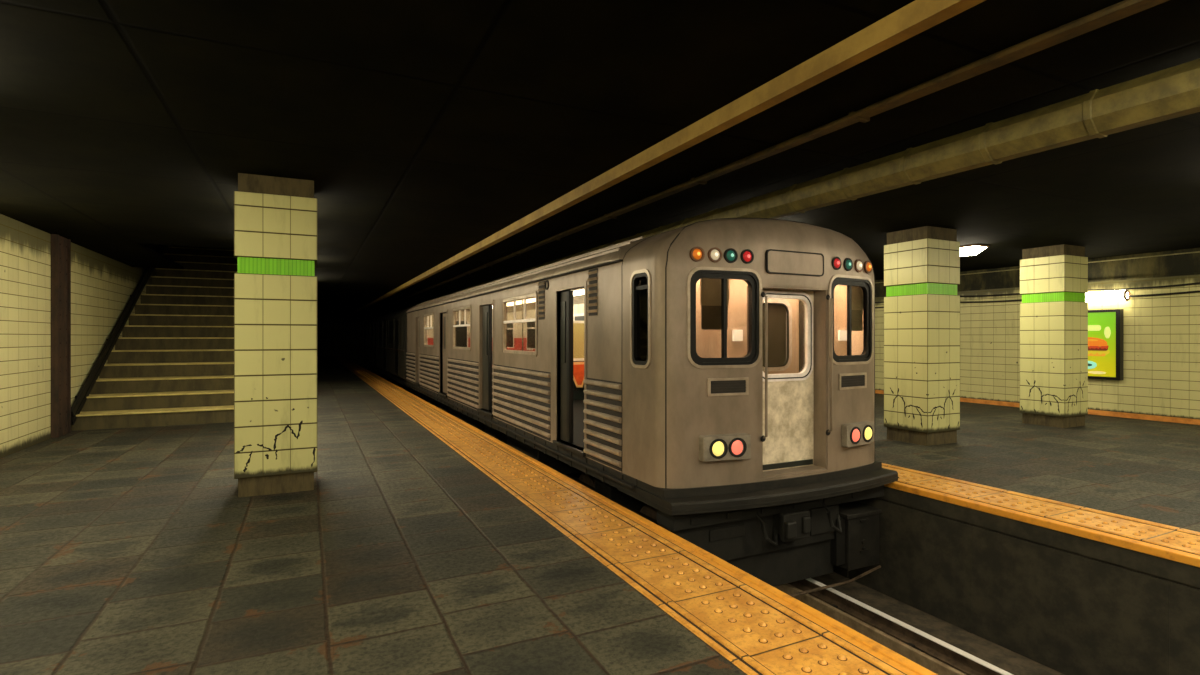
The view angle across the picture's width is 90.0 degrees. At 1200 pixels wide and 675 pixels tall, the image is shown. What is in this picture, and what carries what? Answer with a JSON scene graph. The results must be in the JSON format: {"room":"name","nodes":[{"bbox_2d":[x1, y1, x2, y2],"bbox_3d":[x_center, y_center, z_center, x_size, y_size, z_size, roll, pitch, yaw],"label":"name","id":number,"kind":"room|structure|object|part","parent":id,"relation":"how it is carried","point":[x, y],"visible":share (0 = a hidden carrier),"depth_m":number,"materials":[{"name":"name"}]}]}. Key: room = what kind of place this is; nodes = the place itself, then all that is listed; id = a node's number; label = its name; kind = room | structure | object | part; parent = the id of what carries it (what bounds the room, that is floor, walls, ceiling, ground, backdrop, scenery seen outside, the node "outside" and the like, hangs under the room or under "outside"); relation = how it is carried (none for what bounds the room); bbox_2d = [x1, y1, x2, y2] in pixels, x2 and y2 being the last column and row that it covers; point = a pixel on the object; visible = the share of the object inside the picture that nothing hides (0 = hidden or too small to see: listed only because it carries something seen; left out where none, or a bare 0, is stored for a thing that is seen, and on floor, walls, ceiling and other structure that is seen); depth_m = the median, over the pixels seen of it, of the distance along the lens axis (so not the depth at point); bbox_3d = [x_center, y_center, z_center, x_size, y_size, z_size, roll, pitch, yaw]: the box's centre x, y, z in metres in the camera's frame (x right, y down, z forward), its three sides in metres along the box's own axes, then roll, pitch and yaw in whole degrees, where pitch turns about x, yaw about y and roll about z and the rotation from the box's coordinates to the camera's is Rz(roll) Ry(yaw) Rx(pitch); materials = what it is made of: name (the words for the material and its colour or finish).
{"room":"metro station","nodes":[
{"label":"metro station","id":0,"kind":"room"},
{"bbox_2d":[0,214,171,457],"bbox_3d":[-6.785,-1.450,4.477,0.250,6.400,36.000,0,0,-26],"label":"wall","id":1,"kind":"structure","parent":0,"point":[102,286],"depth_m":9.89,"materials":[{"name":"tile"}]},
{"bbox_2d":[71,245,165,424],"bbox_3d":[-11.868,-1.058,15.293,0.108,5.372,9.353,0,0,-26],"label":"stair stringer","id":2,"kind":"object","parent":1,"relation":"attached to","point":[80,399],"visible":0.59,"depth_m":13.18,"materials":[{"name":"black metal"}]},
{"bbox_2d":[317,318,369,368],"bbox_3d":[-21.739,0.641,58.215,20.638,4.982,0.300,0,0,-26],"label":"wall","id":3,"kind":"structure","parent":0,"point":[335,336],"depth_m":56.77,"materials":[{"name":"concrete"}]},
{"bbox_2d":[0,356,746,674],"bbox_3d":[-12.202,1.925,22.419,6.362,0.350,73.000,0,0,-26],"label":"floor","id":4,"kind":"structure","parent":0,"point":[134,550],"depth_m":4.47,"materials":[{"name":"tile"}]},
{"bbox_2d":[51,234,70,437],"bbox_3d":[-9.640,-0.025,10.733,0.101,3.550,0.630,0,0,-26],"label":"steel post","id":5,"kind":"object","parent":4,"relation":"on","point":[60,246],"visible":1,"depth_m":10.62,"materials":[{"name":"brown metal"}]},
{"bbox_2d":[71,245,236,430],"bbox_3d":[-10.593,-0.730,16.556,3.500,4.959,10.165,0,0,-26],"label":"staircase","id":6,"kind":"structure","parent":4,"relation":"on","point":[173,361],"depth_m":13.95,"materials":[{"name":"concrete"}]},
{"bbox_2d":[234,173,316,497],"bbox_3d":[-3.783,-0.025,7.058,0.820,3.550,0.821,0,0,-26],"label":"tiled pillar","id":7,"kind":"structure","parent":4,"relation":"on","point":[275,218],"depth_m":6.69,"materials":[{"name":"tile"}]},
{"bbox_2d":[0,0,1199,318],"bbox_3d":[-5.788,-1.830,25.552,20.638,0.060,73.000,0,0,-26],"label":"ceiling","id":8,"kind":"structure","parent":0,"point":[421,129],"depth_m":5.05,"materials":[{"name":"black concrete"}]},
{"bbox_2d":[341,0,985,319],"bbox_3d":[-8.519,-1.736,24.218,0.110,0.127,72.400,0,0,-26],"label":"ceiling beam","id":9,"kind":"structure","parent":8,"relation":"attached to","point":[918,16],"depth_m":4.30,"materials":[{"name":"paint"}]},
{"bbox_2d":[353,0,1168,318],"bbox_3d":[-7.611,-1.769,24.662,0.214,0.062,72.400,0,0,-26],"label":"conduit","id":10,"kind":"object","parent":8,"relation":"attached to","point":[1125,8],"visible":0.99,"depth_m":4.37,"materials":[{"name":"metal"}]},
{"bbox_2d":[365,58,1199,321],"bbox_3d":[-6.544,-1.625,25.182,0.323,0.323,72.400,0,0,-26],"label":"ceiling pipe","id":11,"kind":"object","parent":8,"relation":"attached to","point":[1172,92],"visible":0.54,"depth_m":4.92,"materials":[{"name":"metal"}]},
{"bbox_2d":[960,244,988,256],"bbox_3d":[7.048,-1.718,12.345,0.400,0.165,1.640,0,0,-26],"label":"ceiling lamp","id":12,"kind":"object","parent":8,"relation":"attached to","point":[973,249],"visible":0.44,"depth_m":11.71,"materials":[{"name":"beige plastic"}]},
{"bbox_2d":[812,572,1064,674],"bbox_3d":[-7.101,3.283,24.910,4.300,0.300,73.000,0,0,-26],"label":"floor","id":13,"kind":"structure","parent":0,"point":[1005,659],"depth_m":6.42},
{"bbox_2d":[366,368,965,674],"bbox_3d":[-6.631,3.038,25.140,0.285,0.190,72.380,0,0,-26],"label":"guard rail","id":14,"kind":"object","parent":13,"relation":"on","point":[926,661],"visible":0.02,"depth_m":6.06,"materials":[{"name":"black metal"}]},
{"bbox_2d":[370,369,1012,674],"bbox_3d":[-6.324,3.018,25.290,0.340,0.230,72.400,0,0,-26],"label":"rail","id":15,"kind":"object","parent":13,"relation":"on","point":[958,659],"visible":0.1,"depth_m":6.05,"materials":[{"name":"metal"}]},
{"bbox_2d":[364,306,435,401],"bbox_3d":[-9.340,0.814,29.882,3.117,4.178,18.100,0,0,-26],"label":"car","id":16,"kind":"object","parent":15,"relation":"on","point":[385,336],"visible":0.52,"depth_m":26.14,"materials":[{"name":"metal"}]},
{"bbox_3d":[-13.421,0.400,34.761,0.016,2.100,0.950,0,0,-26],"label":"door","id":17,"kind":"part","parent":16,"relation":"part of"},
{"bbox_3d":[-11.622,0.400,31.077,0.016,2.100,0.950,0,0,-26],"label":"door","id":18,"kind":"part","parent":16,"relation":"part of","materials":[{"name":"grey metal"}]},
{"bbox_3d":[-10.915,0.487,29.614,0.050,0.055,17.200,0,0,-26],"label":"belt rail","id":19,"kind":"part","parent":16,"relation":"part of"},
{"bbox_3d":[-9.823,0.400,27.393,0.016,2.100,0.950,0,0,-26],"label":"door","id":20,"kind":"part","parent":16,"relation":"part of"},
{"bbox_3d":[-11.981,2.150,35.325,2.000,0.600,2.400,0,0,-26],"label":"truck frame","id":21,"kind":"part","parent":16,"relation":"part of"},
{"bbox_3d":[-8.024,0.400,23.709,0.016,2.100,0.950,0,0,-26],"label":"door","id":22,"kind":"part","parent":16,"relation":"part of","materials":[{"name":"grey metal"}]},
{"bbox_3d":[-7.154,2.150,25.441,2.000,0.600,2.400,0,0,-26],"label":"truck frame","id":23,"kind":"part","parent":16,"relation":"part of","materials":[{"name":"black metal"}]},
{"bbox_2d":[405,218,898,596],"bbox_3d":[-1.609,0.811,14.052,3.225,4.224,17.335,0,0,-26],"label":"car","id":24,"kind":"object","parent":15,"relation":"on","point":[713,380],"visible":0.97,"depth_m":6.77,"materials":[{"name":"metal"}]},
{"bbox_3d":[-6.383,1.002,20.281,0.068,0.995,1.850,0,0,-26],"label":"corrugated panel","id":25,"kind":"part","parent":24,"relation":"part of","materials":[{"name":"metal"}]},
{"bbox_3d":[-5.747,0.390,19.078,0.102,2.200,0.890,0,0,-26],"label":"door frame","id":26,"kind":"part","parent":24,"relation":"part of","materials":[{"name":"metal"}]},
{"bbox_3d":[-5.790,0.398,19.270,0.030,2.085,0.367,0,0,-26],"label":"door","id":27,"kind":"part","parent":24,"relation":"part of","materials":[{"name":"metal"}]},
{"bbox_3d":[-4.957,-0.207,17.364,0.026,1.015,1.644,0,0,-26],"label":"frame","id":28,"kind":"part","parent":24,"relation":"part of","materials":[{"name":"metal"}]},
{"bbox_3d":[-4.930,1.002,17.307,0.068,0.995,3.030,0,0,-26],"label":"corrugated panel","id":29,"kind":"part","parent":24,"relation":"part of","materials":[{"name":"metal"}]},
{"bbox_3d":[-4.346,2.350,19.690,2.080,0.600,2.700,0,0,-26],"label":"truck frame","id":30,"kind":"part","parent":24,"relation":"part of","materials":[{"name":"black metal"}]},
{"bbox_3d":[-3.997,0.390,15.492,0.102,2.200,1.070,0,0,-26],"label":"door frame","id":31,"kind":"part","parent":24,"relation":"part of","materials":[{"name":"metal"}]},
{"bbox_3d":[-4.059,0.398,15.725,0.030,2.085,0.457,0,0,-26],"label":"door","id":32,"kind":"part","parent":24,"relation":"part of","materials":[{"name":"metal"}]},
{"bbox_3d":[-3.851,0.398,15.300,0.030,2.085,0.457,0,0,-26],"label":"door","id":33,"kind":"part","parent":24,"relation":"part of","materials":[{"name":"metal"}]},
{"bbox_3d":[-3.163,-0.207,13.690,0.026,1.015,1.830,0,0,-26],"label":"frame","id":34,"kind":"part","parent":24,"relation":"part of","materials":[{"name":"metal"}]},
{"bbox_3d":[-5.064,-0.100,21.822,0.450,1.000,0.009,0,0,-26],"label":"pane","id":35,"kind":"part","parent":24,"relation":"part of","materials":[{"name":"glass"}]},
{"bbox_3d":[-3.136,1.002,13.632,0.068,0.995,2.990,0,0,-26],"label":"corrugated panel","id":36,"kind":"part","parent":24,"relation":"part of","materials":[{"name":"metal"}]},
{"bbox_3d":[-2.404,0.398,12.303,0.040,2.085,1.100,0,0,-26],"label":"door","id":37,"kind":"part","parent":24,"relation":"part of","materials":[{"name":"grey metal"}]},
{"bbox_3d":[-2.122,1.475,11.851,0.350,0.050,1.060,0,0,-26],"label":"sill","id":38,"kind":"part","parent":24,"relation":"part of","materials":[{"name":"grey metal"}]},
{"bbox_3d":[-2.200,0.390,11.813,0.102,2.200,1.080,0,0,-26],"label":"door frame","id":39,"kind":"part","parent":24,"relation":"part of","materials":[{"name":"metal"}]},
{"bbox_3d":[-3.221,-0.110,20.684,0.010,0.860,1.460,0,0,-26],"label":"pane","id":40,"kind":"part","parent":24,"relation":"part of","materials":[{"name":"glass"}]},
{"bbox_3d":[-3.286,-0.865,13.937,0.050,0.020,16.070,0,0,-26],"label":"drip rail","id":41,"kind":"part","parent":24,"relation":"part of","materials":[{"name":"grey metal"}]},
{"bbox_3d":[-1.357,-0.207,9.992,0.026,1.015,1.835,0,0,-26],"label":"frame","id":42,"kind":"part","parent":24,"relation":"part of","materials":[{"name":"metal"}]},
{"bbox_3d":[-1.361,1.002,9.997,0.068,0.995,2.920,0,0,-26],"label":"corrugated panel","id":43,"kind":"part","parent":24,"relation":"part of","materials":[{"name":"metal"}]},
{"bbox_3d":[-1.949,-0.110,18.078,0.010,0.860,1.460,0,0,-26],"label":"pane","id":44,"kind":"part","parent":24,"relation":"part of","materials":[{"name":"clear glass"}]},
{"bbox_2d":[492,290,583,307],"bbox_3d":[-1.149,-0.998,14.852,0.200,0.055,15.300,0,0,-26],"label":"lamp","id":45,"kind":"object","parent":24,"relation":"attached to","point":[579,292],"depth_m":16.17,"materials":[{"name":"beige"}]},
{"bbox_3d":[-0.609,0.398,8.626,0.040,2.085,0.900,0,0,-26],"label":"door","id":46,"kind":"part","parent":24,"relation":"part of","materials":[{"name":"grey metal"}]},
{"bbox_3d":[-0.285,1.475,8.089,0.350,0.050,1.048,0,0,-26],"label":"sill","id":47,"kind":"part","parent":24,"relation":"part of","materials":[{"name":"grey metal"}]},
{"bbox_3d":[-0.363,0.390,8.051,0.102,2.200,1.068,0,0,-26],"label":"door frame","id":48,"kind":"part","parent":24,"relation":"part of","materials":[{"name":"metal"}]},
{"bbox_3d":[-0.479,0.075,13.933,1.067,0.930,0.080,0,0,-26],"label":"screen rail","id":49,"kind":"part","parent":24,"relation":"part of","materials":[{"name":"metal"}]},
{"bbox_3d":[-0.452,0.080,13.935,1.017,0.820,0.040,0,0,-26],"label":"filigree panel","id":50,"kind":"part","parent":24,"relation":"part of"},
{"bbox_3d":[-0.676,-0.110,15.473,0.010,0.860,1.460,0,0,-26],"label":"pane","id":51,"kind":"part","parent":24,"relation":"part of","materials":[{"name":"clear glass"}]},
{"bbox_3d":[0.031,1.002,7.148,0.068,0.995,0.959,0,0,-26],"label":"corrugated panel","id":52,"kind":"part","parent":24,"relation":"part of","materials":[{"name":"metal"}]},
{"bbox_3d":[0.920,2.350,8.907,2.080,0.600,2.700,0,0,-26],"label":"truck frame","id":53,"kind":"part","parent":24,"relation":"part of","materials":[{"name":"black metal"}]},
{"bbox_3d":[0.464,-0.195,6.356,0.005,0.890,0.285,0,0,-26],"label":"pane","id":54,"kind":"part","parent":24,"relation":"part of","materials":[{"name":"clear glass"}]},
{"bbox_2d":[689,247,704,261],"bbox_3d":[0.980,-0.840,6.050,0.159,0.152,0.024,0,0,-16],"label":"marker light","id":55,"kind":"object","parent":24,"relation":"attached to","point":[696,254],"depth_m":6.04,"materials":[{"name":"orange glass"}]},
{"bbox_2d":[700,278,728,305],"bbox_3d":[1.193,-0.490,6.240,0.326,0.320,0.020,0,0,-18],"label":"blind","id":56,"kind":"object","parent":24,"relation":"hanging from","point":[710,288],"depth_m":6.22,"materials":[{"name":"brown fabric"}]},
{"bbox_2d":[708,247,721,261],"bbox_3d":[1.172,-0.840,6.101,0.152,0.152,0.060,0,0,-26],"label":"marker light","id":57,"kind":"object","parent":24,"relation":"attached to","point":[714,253],"depth_m":6.09,"materials":[{"name":"beige glass"}]},
{"bbox_2d":[707,377,748,395],"bbox_3d":[1.308,0.505,6.163,0.470,0.180,0.102,0,0,-26],"label":"vent","id":58,"kind":"object","parent":24,"relation":"attached to","point":[716,386],"depth_m":6.15,"materials":[{"name":"metal"}]},
{"bbox_2d":[711,380,745,393],"bbox_3d":[1.308,0.505,6.165,0.418,0.130,0.038,0,0,-19],"label":"grille","id":59,"kind":"object","parent":24,"relation":"attached to","point":[717,386],"depth_m":6.15,"materials":[{"name":"black metal"}]},
{"bbox_2d":[724,248,737,262],"bbox_3d":[1.345,-0.840,6.157,0.152,0.152,0.058,0,0,-26],"label":"marker light","id":60,"kind":"object","parent":24,"relation":"attached to","point":[730,254],"depth_m":6.15,"materials":[{"name":"teal glass"}]},
{"bbox_3d":[1.573,-0.025,6.886,0.130,0.130,0.045,0,0,-26],"label":"indicator panel","id":61,"kind":"part","parent":24,"relation":"part of","materials":[{"name":"white"}]},
{"bbox_2d":[741,249,753,263],"bbox_3d":[1.530,-0.840,6.222,0.152,0.152,0.056,0,0,-26],"label":"marker light","id":62,"kind":"object","parent":24,"relation":"attached to","point":[747,255],"depth_m":6.21,"materials":[{"name":"red glass"}]},
{"bbox_3d":[1.936,0.425,7.088,1.040,2.050,0.040,0,0,-26],"label":"passage door","id":63,"kind":"part","parent":24,"relation":"part of","materials":[{"name":"beige metal"}]},
{"bbox_3d":[1.717,0.305,6.271,0.028,1.536,0.090,0,0,-26],"label":"grab rail","id":64,"kind":"part","parent":24,"relation":"part of","materials":[{"name":"metal"}]},
{"bbox_3d":[2.041,-0.030,7.135,0.450,0.740,0.008,0,0,-26],"label":"pane","id":65,"kind":"part","parent":24,"relation":"part of","materials":[{"name":"glass"}]},
{"bbox_3d":[2.035,0.465,6.703,0.904,1.999,0.040,0,0,-26],"label":"door","id":66,"kind":"part","parent":24,"relation":"part of","materials":[{"name":"metal"}]},
{"bbox_3d":[2.110,-0.802,6.493,0.820,0.255,0.044,0,0,-26],"label":"sign panel","id":67,"kind":"part","parent":24,"relation":"part of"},
{"bbox_3d":[2.553,0.305,6.679,0.028,1.536,0.090,0,0,-26],"label":"grab rail","id":68,"kind":"part","parent":24,"relation":"part of","materials":[{"name":"metal"}]},
{"bbox_2d":[832,257,840,269],"bbox_3d":[2.679,-0.840,6.785,0.152,0.152,0.056,0,0,-26],"label":"marker light","id":69,"kind":"object","parent":24,"relation":"attached to","point":[836,261],"depth_m":6.77,"materials":[{"name":"red glass"}]},
{"bbox_3d":[3.078,-0.025,7.621,0.140,0.130,0.045,0,0,-26],"label":"indicator panel","id":70,"kind":"part","parent":24,"relation":"part of","materials":[{"name":"white"}]},
{"bbox_2d":[844,258,852,270],"bbox_3d":[2.857,-0.840,6.900,0.152,0.152,0.058,0,0,-26],"label":"marker light","id":71,"kind":"object","parent":24,"relation":"attached to","point":[848,262],"depth_m":6.88,"materials":[{"name":"teal glass"}]},
{"bbox_2d":[838,373,866,389],"bbox_3d":[2.927,0.505,6.968,0.525,0.180,0.117,0,0,-26],"label":"vent","id":72,"kind":"object","parent":24,"relation":"attached to","point":[846,381],"depth_m":6.95,"materials":[{"name":"metal"}]},
{"bbox_2d":[841,375,864,387],"bbox_3d":[2.926,0.505,6.970,0.475,0.130,0.038,0,0,-34],"label":"grille","id":73,"kind":"object","parent":24,"relation":"attached to","point":[847,381],"depth_m":6.95,"materials":[{"name":"black metal"}]},
{"bbox_2d":[852,286,862,309],"bbox_3d":[3.079,-0.490,7.209,0.288,0.320,0.020,0,0,-36],"label":"blind","id":74,"kind":"object","parent":24,"relation":"hanging from","point":[857,292],"depth_m":7.21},
{"bbox_2d":[854,259,862,271],"bbox_3d":[3.032,-0.840,7.021,0.152,0.152,0.061,0,0,-26],"label":"marker light","id":75,"kind":"object","parent":24,"relation":"attached to","point":[858,264],"depth_m":7.00,"materials":[{"name":"beige glass"}]},
{"bbox_2d":[864,260,871,272],"bbox_3d":[3.191,-0.840,7.143,0.159,0.152,0.024,0,0,-37],"label":"marker light","id":76,"kind":"object","parent":24,"relation":"attached to","point":[867,264],"depth_m":7.11,"materials":[{"name":"orange glass"}]},
{"bbox_3d":[3.132,3.040,5.926,0.300,0.065,0.180,0,0,-26],"label":"tie plate","id":77,"kind":"part","parent":15,"relation":"part of","materials":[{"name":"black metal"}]},
{"bbox_2d":[834,486,1199,674],"bbox_3d":[-5.253,2.572,25.813,0.580,1.522,73.000,0,0,-26],"label":"wall","id":78,"kind":"structure","parent":0,"point":[1068,604],"depth_m":5.75,"materials":[{"name":"concrete"}]},
{"bbox_2d":[882,463,1199,566],"bbox_3d":[-5.124,1.770,25.876,0.906,0.079,72.380,0,0,-26],"label":"tactile strip","id":79,"kind":"object","parent":78,"relation":"on","point":[1181,545],"visible":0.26,"depth_m":5.89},
{"bbox_2d":[875,393,1199,531],"bbox_3d":[-0.616,1.925,28.077,9.127,0.350,73.000,0,0,-26],"label":"floor","id":80,"kind":"structure","parent":0,"point":[1148,470],"depth_m":8.61,"materials":[{"name":"stone"}]},
{"bbox_2d":[884,226,959,445],"bbox_3d":[5.446,-0.025,10.173,0.821,3.550,0.821,0,0,-26],"label":"tiled pillar","id":81,"kind":"structure","parent":80,"relation":"on","point":[922,264],"depth_m":9.88,"materials":[{"name":"tile"}]},
{"bbox_2d":[1020,244,1087,427],"bbox_3d":[9.126,-0.025,12.081,0.821,3.550,0.821,0,0,-26],"label":"tiled pillar","id":82,"kind":"structure","parent":80,"relation":"on","point":[1053,279],"depth_m":11.80,"materials":[{"name":"tile"}]},
{"bbox_2d":[875,274,1199,419],"bbox_3d":[3.327,0.245,30.003,0.250,3.010,73.000,0,0,-26],"label":"wall","id":83,"kind":"structure","parent":0,"point":[1162,332],"depth_m":13.00,"materials":[{"name":"tile"}]},
{"bbox_2d":[875,248,1199,296],"bbox_3d":[3.313,-1.535,29.996,0.280,0.550,73.000,0,0,-26],"label":"trim","id":84,"kind":"structure","parent":83,"relation":"attached to","point":[1180,264],"depth_m":13.23,"materials":[{"name":"metal"}]},
{"bbox_2d":[875,390,1199,424],"bbox_3d":[3.246,1.695,29.963,0.130,0.110,73.000,0,0,-26],"label":"baseboard","id":85,"kind":"structure","parent":83,"relation":"attached to","point":[990,402],"depth_m":13.17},
{"bbox_2d":[875,282,1199,302],"bbox_3d":[9.551,-1.116,16.890,0.072,0.168,38.031,0,0,-26],"label":"cable","id":86,"kind":"object","parent":83,"relation":"attached to","point":[1196,282],"visible":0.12,"depth_m":13.16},
{"bbox_2d":[875,290,1199,307],"bbox_3d":[9.551,-0.951,16.890,0.072,0.158,38.031,0,0,-26],"label":"cable","id":87,"kind":"object","parent":83,"relation":"attached to","point":[1198,290],"visible":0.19,"depth_m":12.86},
{"bbox_2d":[1088,309,1123,379],"bbox_3d":[11.092,0.155,13.657,0.140,1.550,1.290,0,0,-26],"label":"case","id":88,"kind":"object","parent":83,"relation":"attached to","point":[1105,327],"visible":0.58,"depth_m":13.29,"materials":[{"name":"green paper"}]},
{"bbox_2d":[1085,289,1130,301],"bbox_3d":[11.067,-0.910,13.651,0.310,0.254,1.580,0,0,-26],"label":"wall lamp","id":89,"kind":"object","parent":83,"relation":"attached to","point":[1120,295],"visible":0.52,"depth_m":13.19,"materials":[{"name":"beige plastic"}]},
{"bbox_3d":[-8.836,2.572,24.063,0.580,1.522,73.000,0,0,-26],"label":"wall","id":90,"kind":"structure","parent":0,"visible":0},
{"bbox_2d":[332,356,936,674],"bbox_3d":[-8.950,1.770,24.007,0.875,0.079,72.380,0,0,-26],"label":"tactile strip","id":91,"kind":"object","parent":90,"relation":"on","point":[760,628],"visible":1,"depth_m":4.36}
]}

